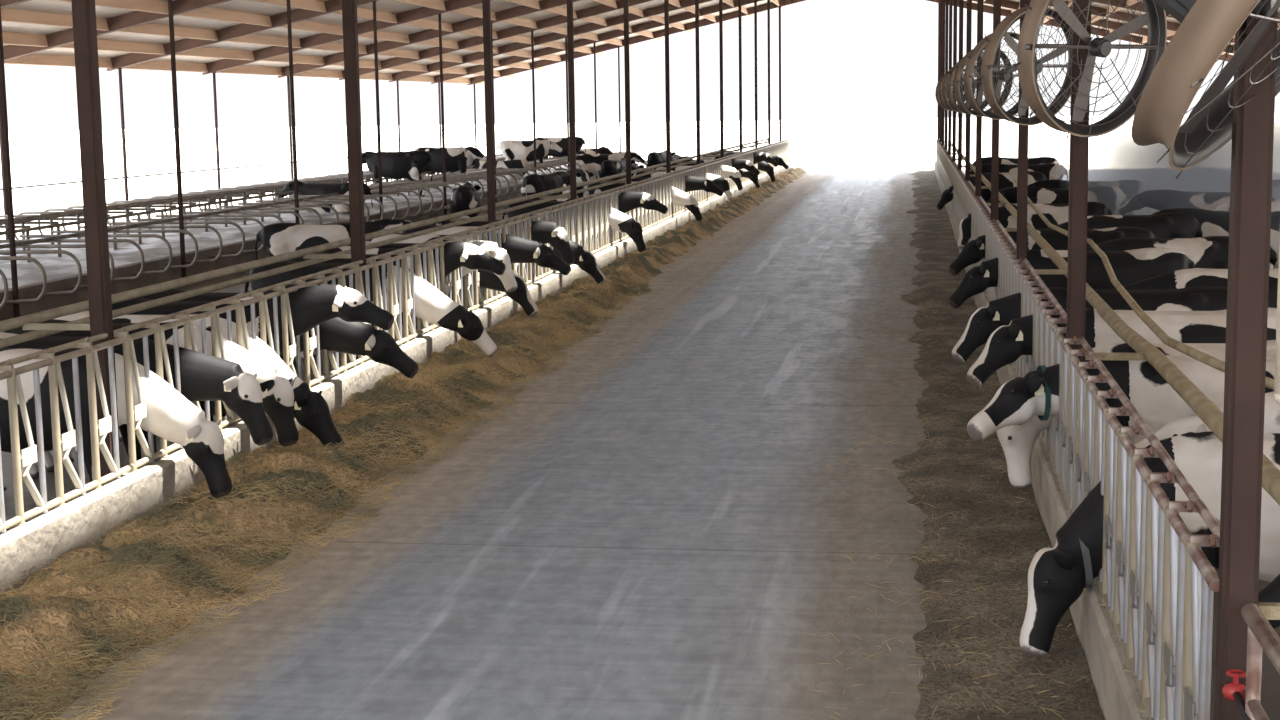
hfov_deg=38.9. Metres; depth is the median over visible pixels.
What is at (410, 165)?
cow
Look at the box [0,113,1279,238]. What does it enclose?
ground
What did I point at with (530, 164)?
divider
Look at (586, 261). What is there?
cow
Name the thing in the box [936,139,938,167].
panel
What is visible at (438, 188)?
divider
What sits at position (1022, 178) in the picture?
steel post
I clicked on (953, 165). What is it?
panel
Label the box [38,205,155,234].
divider
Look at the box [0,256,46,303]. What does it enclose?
divider
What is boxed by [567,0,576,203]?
steel post
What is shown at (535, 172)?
divider
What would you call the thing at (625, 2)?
steel post
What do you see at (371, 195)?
divider
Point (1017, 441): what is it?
cow
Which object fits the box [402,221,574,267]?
cow
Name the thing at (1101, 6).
ceiling
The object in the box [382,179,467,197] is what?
divider
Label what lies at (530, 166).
divider
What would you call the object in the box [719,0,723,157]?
steel post
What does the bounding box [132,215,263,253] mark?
divider
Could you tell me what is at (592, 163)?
cow
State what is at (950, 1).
steel post
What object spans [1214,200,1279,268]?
cow
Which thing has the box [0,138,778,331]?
rail
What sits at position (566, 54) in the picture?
steel post
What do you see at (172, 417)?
cow
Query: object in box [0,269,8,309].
divider
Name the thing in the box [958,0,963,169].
steel post
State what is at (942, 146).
panel
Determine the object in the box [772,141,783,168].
panel
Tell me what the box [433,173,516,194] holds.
divider
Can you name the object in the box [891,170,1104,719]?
windrow
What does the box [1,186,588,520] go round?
floor
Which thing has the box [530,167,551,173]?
divider
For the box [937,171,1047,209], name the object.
cow
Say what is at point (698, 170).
panel
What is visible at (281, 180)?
divider
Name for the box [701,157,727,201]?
panel
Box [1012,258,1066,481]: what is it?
panel
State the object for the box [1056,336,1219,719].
panel
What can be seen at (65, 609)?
windrow
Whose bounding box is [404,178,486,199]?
divider
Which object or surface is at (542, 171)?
divider
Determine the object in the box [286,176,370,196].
divider
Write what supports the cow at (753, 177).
on the floor at (7, 471)
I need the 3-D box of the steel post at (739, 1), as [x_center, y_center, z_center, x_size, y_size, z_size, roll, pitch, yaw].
[3.684,-9.968,66.381,0.200,7.913,0.200,0,8,9]
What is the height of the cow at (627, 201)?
1.555 m
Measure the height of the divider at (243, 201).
0.830 m
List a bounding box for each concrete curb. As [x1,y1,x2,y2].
[0,162,791,592]
[934,161,1149,719]
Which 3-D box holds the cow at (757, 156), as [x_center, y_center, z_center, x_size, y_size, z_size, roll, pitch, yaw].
[3.739,-7.273,70.126,3.246,1.530,0.757,0,8,9]
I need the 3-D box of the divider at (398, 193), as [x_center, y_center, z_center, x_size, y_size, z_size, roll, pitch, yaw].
[-7.611,-4.159,48.682,2.930,0.830,0.070,0,8,9]
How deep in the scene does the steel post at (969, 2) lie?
39.11 m
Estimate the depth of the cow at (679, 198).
46.30 m
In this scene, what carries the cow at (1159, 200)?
on the floor at (1191, 179)
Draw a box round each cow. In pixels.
[0,332,272,490]
[0,348,231,497]
[4,319,298,478]
[55,311,343,462]
[112,285,393,440]
[138,289,418,377]
[244,260,496,355]
[255,219,411,259]
[276,181,372,213]
[288,241,505,361]
[322,241,516,325]
[346,241,537,316]
[362,150,432,196]
[368,233,570,303]
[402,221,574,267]
[415,147,485,188]
[431,220,605,283]
[449,182,480,217]
[467,158,530,182]
[496,140,561,174]
[502,200,645,252]
[521,171,569,195]
[530,192,667,213]
[533,137,585,169]
[553,168,593,197]
[576,146,613,165]
[576,153,647,174]
[584,180,702,220]
[598,158,634,177]
[607,175,722,195]
[622,163,644,176]
[633,169,732,199]
[646,150,675,169]
[653,165,742,190]
[671,154,689,160]
[671,159,759,174]
[682,159,760,188]
[700,152,777,166]
[709,153,774,181]
[717,152,788,168]
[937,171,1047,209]
[948,248,1194,307]
[949,227,1156,274]
[952,286,1226,362]
[958,202,1111,249]
[967,308,1276,386]
[967,355,1274,443]
[970,157,1058,169]
[970,163,1067,179]
[986,186,1126,214]
[996,340,1275,487]
[1019,431,1279,656]
[1028,179,1149,214]
[1046,213,1202,237]
[1087,236,1228,268]
[1109,268,1277,307]
[1117,190,1274,214]
[1134,391,1279,447]
[1151,208,1279,266]
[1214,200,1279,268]
[1258,574,1279,628]
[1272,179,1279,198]
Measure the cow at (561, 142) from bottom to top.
1.455 m
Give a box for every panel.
[0,333,130,532]
[113,260,373,472]
[366,222,504,344]
[496,199,582,295]
[577,184,636,253]
[631,172,675,229]
[671,164,704,215]
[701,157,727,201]
[724,152,745,189]
[743,148,760,182]
[758,144,772,175]
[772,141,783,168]
[783,138,792,162]
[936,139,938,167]
[938,142,941,171]
[940,145,943,179]
[943,149,947,187]
[945,155,951,189]
[950,161,957,212]
[955,169,964,224]
[962,180,974,241]
[972,195,990,294]
[985,219,1016,301]
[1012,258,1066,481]
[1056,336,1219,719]
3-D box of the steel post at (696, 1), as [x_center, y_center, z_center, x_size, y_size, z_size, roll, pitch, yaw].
[1.700,-8.107,53.252,0.200,7.913,0.200,0,8,9]
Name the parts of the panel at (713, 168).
rail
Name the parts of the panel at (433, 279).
locking arm, locking arm, locking arm, locking arm, rail, locking arm, rail, locking arm, rail, locking arm, locking arm, locking arm, locking arm, locking arm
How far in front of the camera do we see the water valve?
6.45 m
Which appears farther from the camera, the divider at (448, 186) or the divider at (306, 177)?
the divider at (306, 177)
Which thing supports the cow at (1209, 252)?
on the floor at (1191, 179)
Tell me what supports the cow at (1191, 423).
on the floor at (1191, 179)
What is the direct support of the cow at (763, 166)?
on the floor at (7, 471)
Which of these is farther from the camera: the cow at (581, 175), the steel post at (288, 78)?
the steel post at (288, 78)
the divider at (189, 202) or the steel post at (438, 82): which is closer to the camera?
the divider at (189, 202)
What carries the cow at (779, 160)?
on the floor at (7, 471)
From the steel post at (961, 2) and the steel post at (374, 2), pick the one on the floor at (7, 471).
the steel post at (374, 2)
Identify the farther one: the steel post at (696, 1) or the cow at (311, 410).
the steel post at (696, 1)
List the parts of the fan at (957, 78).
blade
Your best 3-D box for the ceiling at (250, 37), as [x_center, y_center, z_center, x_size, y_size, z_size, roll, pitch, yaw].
[-5.816,-9.315,42.144,18.900,4.613,97.400,0,8,9]
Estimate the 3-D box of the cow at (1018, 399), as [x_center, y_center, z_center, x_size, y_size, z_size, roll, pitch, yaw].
[4.005,0.664,13.479,3.115,1.462,0.759,0,8,9]
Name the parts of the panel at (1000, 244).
locking arm, locking arm, locking arm, locking arm, rail, locking arm, locking arm, rail, locking arm, locking arm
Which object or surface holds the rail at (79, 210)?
attached to the divider
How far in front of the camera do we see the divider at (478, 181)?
56.87 m
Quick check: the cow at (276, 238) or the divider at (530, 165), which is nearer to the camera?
the cow at (276, 238)
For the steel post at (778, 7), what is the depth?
85.91 m
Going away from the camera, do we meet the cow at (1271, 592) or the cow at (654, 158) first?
the cow at (1271, 592)
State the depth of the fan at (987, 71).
18.97 m
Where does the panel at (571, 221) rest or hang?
on the concrete curb at (53, 533)
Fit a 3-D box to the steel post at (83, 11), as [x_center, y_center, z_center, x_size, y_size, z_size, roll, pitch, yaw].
[-4.252,-2.524,13.867,0.276,7.913,0.276,0,8,9]
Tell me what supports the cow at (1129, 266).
on the floor at (1191, 179)
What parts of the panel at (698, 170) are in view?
rail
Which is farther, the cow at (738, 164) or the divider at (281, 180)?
the cow at (738, 164)
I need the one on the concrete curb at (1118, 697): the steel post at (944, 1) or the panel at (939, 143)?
the panel at (939, 143)
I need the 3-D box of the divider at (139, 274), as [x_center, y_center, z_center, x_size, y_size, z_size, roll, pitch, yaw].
[-10.139,-1.788,31.957,2.930,0.830,0.070,0,8,9]
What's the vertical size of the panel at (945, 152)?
1.154 m
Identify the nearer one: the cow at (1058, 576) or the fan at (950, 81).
the cow at (1058, 576)
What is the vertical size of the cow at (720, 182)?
1.456 m
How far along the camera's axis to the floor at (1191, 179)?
69.74 m
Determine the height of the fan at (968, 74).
1.298 m
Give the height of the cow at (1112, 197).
1.471 m
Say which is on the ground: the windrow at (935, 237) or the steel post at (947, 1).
the steel post at (947, 1)
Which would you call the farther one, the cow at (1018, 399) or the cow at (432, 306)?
the cow at (432, 306)
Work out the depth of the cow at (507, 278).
24.83 m
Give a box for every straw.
[0,270,654,719]
[800,300,1087,719]
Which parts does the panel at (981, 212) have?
locking arm, rail, rail, locking arm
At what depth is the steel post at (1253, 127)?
6.36 m
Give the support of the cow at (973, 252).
on the floor at (1191, 179)
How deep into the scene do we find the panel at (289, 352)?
16.37 m
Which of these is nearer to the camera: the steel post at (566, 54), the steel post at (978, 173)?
the steel post at (978, 173)
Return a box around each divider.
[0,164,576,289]
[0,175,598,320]
[0,214,109,217]
[0,215,83,238]
[0,222,30,254]
[0,239,144,281]
[0,250,81,296]
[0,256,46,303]
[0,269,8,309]
[14,208,133,238]
[15,218,58,243]
[16,244,114,288]
[19,231,172,275]
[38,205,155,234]
[50,226,197,269]
[62,202,176,229]
[79,225,222,263]
[106,200,195,210]
[107,197,214,225]
[107,218,244,258]
[129,195,232,221]
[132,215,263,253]
[146,192,249,217]
[155,211,283,248]
[164,190,265,214]
[178,208,303,234]
[183,188,279,205]
[198,189,281,207]
[199,205,321,231]
[215,187,282,207]
[219,202,338,226]
[230,185,267,204]
[238,200,348,224]
[245,181,331,202]
[256,197,369,221]
[263,179,347,183]
[272,180,347,197]
[272,195,383,219]
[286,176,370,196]
[288,193,396,219]
[302,177,372,178]
[309,192,409,219]
[315,176,388,180]
[364,184,452,208]
[369,186,444,211]
[370,181,460,206]
[371,190,421,216]
[374,188,433,214]
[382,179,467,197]
[393,179,483,200]
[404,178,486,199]
[418,176,500,198]
[424,173,508,196]
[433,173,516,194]
[442,172,523,192]
[455,171,529,191]
[467,167,544,182]
[467,169,536,189]
[486,166,555,181]
[528,162,580,168]
[530,164,569,169]
[530,165,561,167]
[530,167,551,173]
[536,163,569,164]
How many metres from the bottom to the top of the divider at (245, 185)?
0.830 m
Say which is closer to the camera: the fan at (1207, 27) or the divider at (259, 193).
the fan at (1207, 27)
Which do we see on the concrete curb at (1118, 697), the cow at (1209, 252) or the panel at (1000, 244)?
the panel at (1000, 244)
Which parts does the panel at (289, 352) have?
locking arm, locking arm, locking arm, locking arm, rail, locking arm, rail, rail, locking arm, locking arm, locking arm, locking arm, locking arm, locking arm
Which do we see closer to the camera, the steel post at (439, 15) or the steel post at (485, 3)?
the steel post at (485, 3)
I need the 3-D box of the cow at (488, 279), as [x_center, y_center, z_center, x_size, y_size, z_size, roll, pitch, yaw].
[-2.998,-0.986,26.055,3.114,1.460,0.782,0,8,9]
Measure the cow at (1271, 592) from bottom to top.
1.454 m
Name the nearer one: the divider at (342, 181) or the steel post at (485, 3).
the steel post at (485, 3)
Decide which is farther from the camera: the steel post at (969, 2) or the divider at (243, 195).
the divider at (243, 195)
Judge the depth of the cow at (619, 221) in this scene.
36.99 m
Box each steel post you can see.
[0,4,19,317]
[0,102,8,238]
[71,0,120,476]
[117,68,129,218]
[168,0,187,285]
[212,72,221,204]
[286,0,298,222]
[287,75,293,178]
[342,0,365,359]
[372,1,382,218]
[396,80,401,179]
[438,14,446,214]
[438,82,441,173]
[473,84,476,147]
[482,0,495,296]
[491,23,496,202]
[530,31,536,173]
[565,38,569,167]
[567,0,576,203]
[594,43,597,178]
[618,47,620,152]
[623,0,630,184]
[664,0,670,172]
[695,0,700,164]
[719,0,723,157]
[738,0,741,152]
[754,0,757,147]
[767,0,770,143]
[778,7,780,140]
[937,3,939,138]
[939,0,942,141]
[942,0,945,145]
[944,0,948,149]
[948,0,952,154]
[952,0,956,161]
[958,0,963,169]
[965,0,971,180]
[975,0,982,196]
[991,0,1000,219]
[1016,0,1029,274]
[1066,0,1091,361]
[1214,9,1277,719]
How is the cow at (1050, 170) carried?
on the floor at (1191, 179)
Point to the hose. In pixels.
(1192, 352)
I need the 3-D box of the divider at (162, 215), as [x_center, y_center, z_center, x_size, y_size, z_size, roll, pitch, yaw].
[-9.055,-2.804,39.125,2.930,0.830,0.070,0,8,9]
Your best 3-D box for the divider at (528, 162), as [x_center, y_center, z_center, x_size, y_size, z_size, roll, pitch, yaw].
[-3.820,-7.715,73.769,2.930,0.830,0.070,0,8,9]
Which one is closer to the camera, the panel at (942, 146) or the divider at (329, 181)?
the divider at (329, 181)
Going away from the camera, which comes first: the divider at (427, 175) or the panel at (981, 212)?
the panel at (981, 212)
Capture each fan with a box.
[935,73,965,110]
[938,69,974,111]
[941,64,976,112]
[947,58,987,114]
[952,47,1012,117]
[961,32,1037,119]
[978,7,1071,126]
[1013,0,1166,139]
[1132,0,1279,178]
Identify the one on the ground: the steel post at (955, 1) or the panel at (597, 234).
the steel post at (955, 1)
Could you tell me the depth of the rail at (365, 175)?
42.93 m
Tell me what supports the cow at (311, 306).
on the floor at (7, 471)
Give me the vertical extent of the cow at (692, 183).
1.469 m
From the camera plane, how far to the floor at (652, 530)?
13.84 m
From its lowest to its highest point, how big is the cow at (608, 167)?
1.471 m
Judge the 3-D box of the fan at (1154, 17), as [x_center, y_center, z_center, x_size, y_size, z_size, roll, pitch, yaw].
[3.122,-2.175,12.490,1.306,1.298,0.340,-5,9,-29]
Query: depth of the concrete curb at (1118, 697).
10.43 m
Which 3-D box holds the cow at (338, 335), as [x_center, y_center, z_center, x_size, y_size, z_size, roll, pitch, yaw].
[-3.955,-0.022,19.247,3.271,1.464,0.774,0,8,9]
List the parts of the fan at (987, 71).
blade, blade, motor mount, motor, blade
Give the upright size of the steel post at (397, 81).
4.570 m
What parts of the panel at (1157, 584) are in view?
locking arm, locking arm, locking arm, locking arm, locking arm, rail, locking arm, locking arm, locking arm, rail, rail, locking arm, locking arm, locking arm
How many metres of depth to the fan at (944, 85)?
45.13 m
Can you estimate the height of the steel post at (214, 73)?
4.570 m
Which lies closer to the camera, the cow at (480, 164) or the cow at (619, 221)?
the cow at (619, 221)
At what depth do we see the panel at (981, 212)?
29.69 m
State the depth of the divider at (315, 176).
61.56 m
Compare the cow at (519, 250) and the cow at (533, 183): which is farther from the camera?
the cow at (533, 183)
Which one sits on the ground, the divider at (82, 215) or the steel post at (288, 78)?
the steel post at (288, 78)
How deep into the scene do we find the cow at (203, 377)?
15.33 m
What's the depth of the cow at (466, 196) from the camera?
44.42 m
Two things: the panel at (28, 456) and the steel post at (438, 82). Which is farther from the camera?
the steel post at (438, 82)
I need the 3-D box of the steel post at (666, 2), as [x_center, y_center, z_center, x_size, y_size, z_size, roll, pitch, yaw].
[0.709,-7.177,46.688,0.200,7.913,0.200,0,8,9]
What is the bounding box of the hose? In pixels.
[1014,178,1274,389]
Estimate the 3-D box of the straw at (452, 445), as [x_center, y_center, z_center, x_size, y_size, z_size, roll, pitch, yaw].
[-2.089,0.269,21.278,1.881,0.286,27.142,0,8,8]
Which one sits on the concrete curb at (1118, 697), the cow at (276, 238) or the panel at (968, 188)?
the panel at (968, 188)
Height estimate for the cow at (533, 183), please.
1.471 m
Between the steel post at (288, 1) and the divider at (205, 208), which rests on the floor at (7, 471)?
the steel post at (288, 1)
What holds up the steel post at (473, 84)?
on the ground
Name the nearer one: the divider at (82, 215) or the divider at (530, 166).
the divider at (82, 215)
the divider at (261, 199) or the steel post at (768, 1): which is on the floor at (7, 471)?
the steel post at (768, 1)
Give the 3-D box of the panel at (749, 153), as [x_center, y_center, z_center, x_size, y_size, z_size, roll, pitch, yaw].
[4.341,-7.580,70.049,0.182,1.154,6.654,0,8,9]
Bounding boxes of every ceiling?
[0,0,814,85]
[913,0,1279,61]
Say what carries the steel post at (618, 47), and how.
on the floor at (7, 471)
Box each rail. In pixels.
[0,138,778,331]
[0,141,767,347]
[0,145,484,189]
[0,150,611,248]
[0,156,503,221]
[0,157,504,224]
[0,165,475,235]
[947,142,1279,619]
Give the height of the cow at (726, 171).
1.456 m
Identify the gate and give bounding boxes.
[1241,603,1279,719]
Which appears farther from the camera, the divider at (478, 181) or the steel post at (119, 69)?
the divider at (478, 181)
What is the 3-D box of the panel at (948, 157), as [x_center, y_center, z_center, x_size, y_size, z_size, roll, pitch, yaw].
[9.572,-5.674,55.826,0.182,1.154,6.654,0,8,9]
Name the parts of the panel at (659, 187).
locking arm, rail, rail, locking arm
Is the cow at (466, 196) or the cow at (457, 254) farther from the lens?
the cow at (466, 196)
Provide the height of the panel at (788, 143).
1.154 m
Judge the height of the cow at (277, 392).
1.464 m
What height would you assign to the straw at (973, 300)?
0.132 m
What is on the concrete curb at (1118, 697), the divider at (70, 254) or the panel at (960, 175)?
the panel at (960, 175)
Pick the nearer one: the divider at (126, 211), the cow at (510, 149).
the divider at (126, 211)
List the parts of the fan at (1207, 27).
blade, motor, blade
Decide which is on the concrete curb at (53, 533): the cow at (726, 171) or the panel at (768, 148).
the panel at (768, 148)
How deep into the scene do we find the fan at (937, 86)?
58.26 m
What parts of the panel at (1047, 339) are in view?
locking arm, locking arm, locking arm, locking arm, locking arm, locking arm, locking arm, rail, rail, locking arm, rail, locking arm, locking arm, locking arm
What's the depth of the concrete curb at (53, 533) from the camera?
14.79 m
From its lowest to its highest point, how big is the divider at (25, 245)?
0.830 m
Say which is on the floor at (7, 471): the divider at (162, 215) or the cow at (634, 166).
the cow at (634, 166)
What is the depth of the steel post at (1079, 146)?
12.90 m
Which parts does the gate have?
rail, rail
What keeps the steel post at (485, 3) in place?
on the floor at (7, 471)
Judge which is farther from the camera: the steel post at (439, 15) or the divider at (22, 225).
the steel post at (439, 15)
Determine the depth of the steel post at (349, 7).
20.50 m
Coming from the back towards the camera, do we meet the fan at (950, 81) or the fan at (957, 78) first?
the fan at (950, 81)
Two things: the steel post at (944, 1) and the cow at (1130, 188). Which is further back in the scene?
the steel post at (944, 1)
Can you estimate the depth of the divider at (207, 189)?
52.01 m
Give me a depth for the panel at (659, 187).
43.59 m
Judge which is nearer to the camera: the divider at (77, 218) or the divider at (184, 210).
the divider at (77, 218)
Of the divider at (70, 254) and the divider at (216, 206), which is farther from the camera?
the divider at (216, 206)
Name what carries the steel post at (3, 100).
on the floor at (7, 471)
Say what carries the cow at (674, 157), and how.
on the floor at (7, 471)
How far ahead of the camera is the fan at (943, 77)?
51.70 m
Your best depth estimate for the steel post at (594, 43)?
80.68 m
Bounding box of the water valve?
[1222,669,1250,719]
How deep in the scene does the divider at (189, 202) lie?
44.61 m
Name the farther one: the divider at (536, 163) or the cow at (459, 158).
the divider at (536, 163)
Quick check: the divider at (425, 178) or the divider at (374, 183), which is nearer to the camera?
the divider at (374, 183)
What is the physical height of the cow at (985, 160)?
1.471 m
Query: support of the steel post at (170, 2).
on the floor at (7, 471)
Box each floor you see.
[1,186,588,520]
[54,170,928,719]
[962,167,1279,719]
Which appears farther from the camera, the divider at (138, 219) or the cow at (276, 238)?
the divider at (138, 219)
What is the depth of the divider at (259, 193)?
49.57 m
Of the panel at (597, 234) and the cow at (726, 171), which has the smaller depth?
the panel at (597, 234)
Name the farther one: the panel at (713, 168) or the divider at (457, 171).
the divider at (457, 171)
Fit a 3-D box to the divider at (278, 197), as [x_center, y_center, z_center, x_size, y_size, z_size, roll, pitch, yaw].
[-7.972,-3.820,46.292,2.930,0.830,0.070,0,8,9]
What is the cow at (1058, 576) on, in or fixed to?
on the floor at (1191, 179)
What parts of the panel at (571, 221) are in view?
locking arm, locking arm, rail, locking arm, rail, locking arm, rail, locking arm, locking arm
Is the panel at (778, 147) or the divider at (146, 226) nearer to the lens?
the divider at (146, 226)
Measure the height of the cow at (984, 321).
1.464 m
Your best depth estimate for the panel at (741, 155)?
62.11 m
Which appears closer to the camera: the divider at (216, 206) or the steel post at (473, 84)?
the divider at (216, 206)
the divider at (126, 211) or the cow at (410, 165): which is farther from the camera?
the cow at (410, 165)
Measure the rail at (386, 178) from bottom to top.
0.070 m
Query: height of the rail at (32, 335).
0.068 m
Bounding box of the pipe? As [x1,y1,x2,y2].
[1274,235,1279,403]
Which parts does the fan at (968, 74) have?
blade, motor mount, blade, motor, blade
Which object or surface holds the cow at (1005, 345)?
on the floor at (1191, 179)
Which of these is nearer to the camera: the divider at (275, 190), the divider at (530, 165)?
the divider at (275, 190)
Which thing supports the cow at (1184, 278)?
on the floor at (1191, 179)
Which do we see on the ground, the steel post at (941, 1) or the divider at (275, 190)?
the steel post at (941, 1)
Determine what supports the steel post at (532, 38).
on the floor at (7, 471)
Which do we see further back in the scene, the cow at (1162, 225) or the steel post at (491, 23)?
the steel post at (491, 23)
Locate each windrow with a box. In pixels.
[0,167,808,719]
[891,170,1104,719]
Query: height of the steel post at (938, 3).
7.922 m
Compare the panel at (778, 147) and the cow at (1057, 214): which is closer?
the cow at (1057, 214)
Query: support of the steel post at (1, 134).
on the ground
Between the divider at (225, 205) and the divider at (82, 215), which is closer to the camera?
the divider at (82, 215)
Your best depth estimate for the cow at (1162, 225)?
29.72 m
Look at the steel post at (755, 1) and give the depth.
72.79 m
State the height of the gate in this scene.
1.114 m
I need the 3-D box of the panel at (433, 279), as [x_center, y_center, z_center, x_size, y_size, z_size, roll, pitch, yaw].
[-2.603,-1.066,24.099,0.182,1.154,6.654,0,8,9]
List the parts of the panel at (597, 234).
locking arm, locking arm, locking arm, locking arm, rail, locking arm, rail, rail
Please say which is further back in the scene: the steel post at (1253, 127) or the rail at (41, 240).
the rail at (41, 240)
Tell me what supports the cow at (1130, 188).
on the floor at (1191, 179)
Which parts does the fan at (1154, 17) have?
blade, blade, motor mount, motor, blade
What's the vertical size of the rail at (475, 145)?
0.114 m
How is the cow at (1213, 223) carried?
on the floor at (1191, 179)
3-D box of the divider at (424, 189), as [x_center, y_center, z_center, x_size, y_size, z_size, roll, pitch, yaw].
[-7.250,-4.497,51.071,2.930,0.830,0.070,0,8,9]
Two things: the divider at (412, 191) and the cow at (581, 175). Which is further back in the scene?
the cow at (581, 175)
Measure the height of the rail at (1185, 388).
0.176 m
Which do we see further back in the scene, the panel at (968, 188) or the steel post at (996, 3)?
the panel at (968, 188)
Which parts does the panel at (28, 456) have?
locking arm, rail, rail, rail, locking arm, locking arm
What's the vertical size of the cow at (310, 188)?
0.959 m

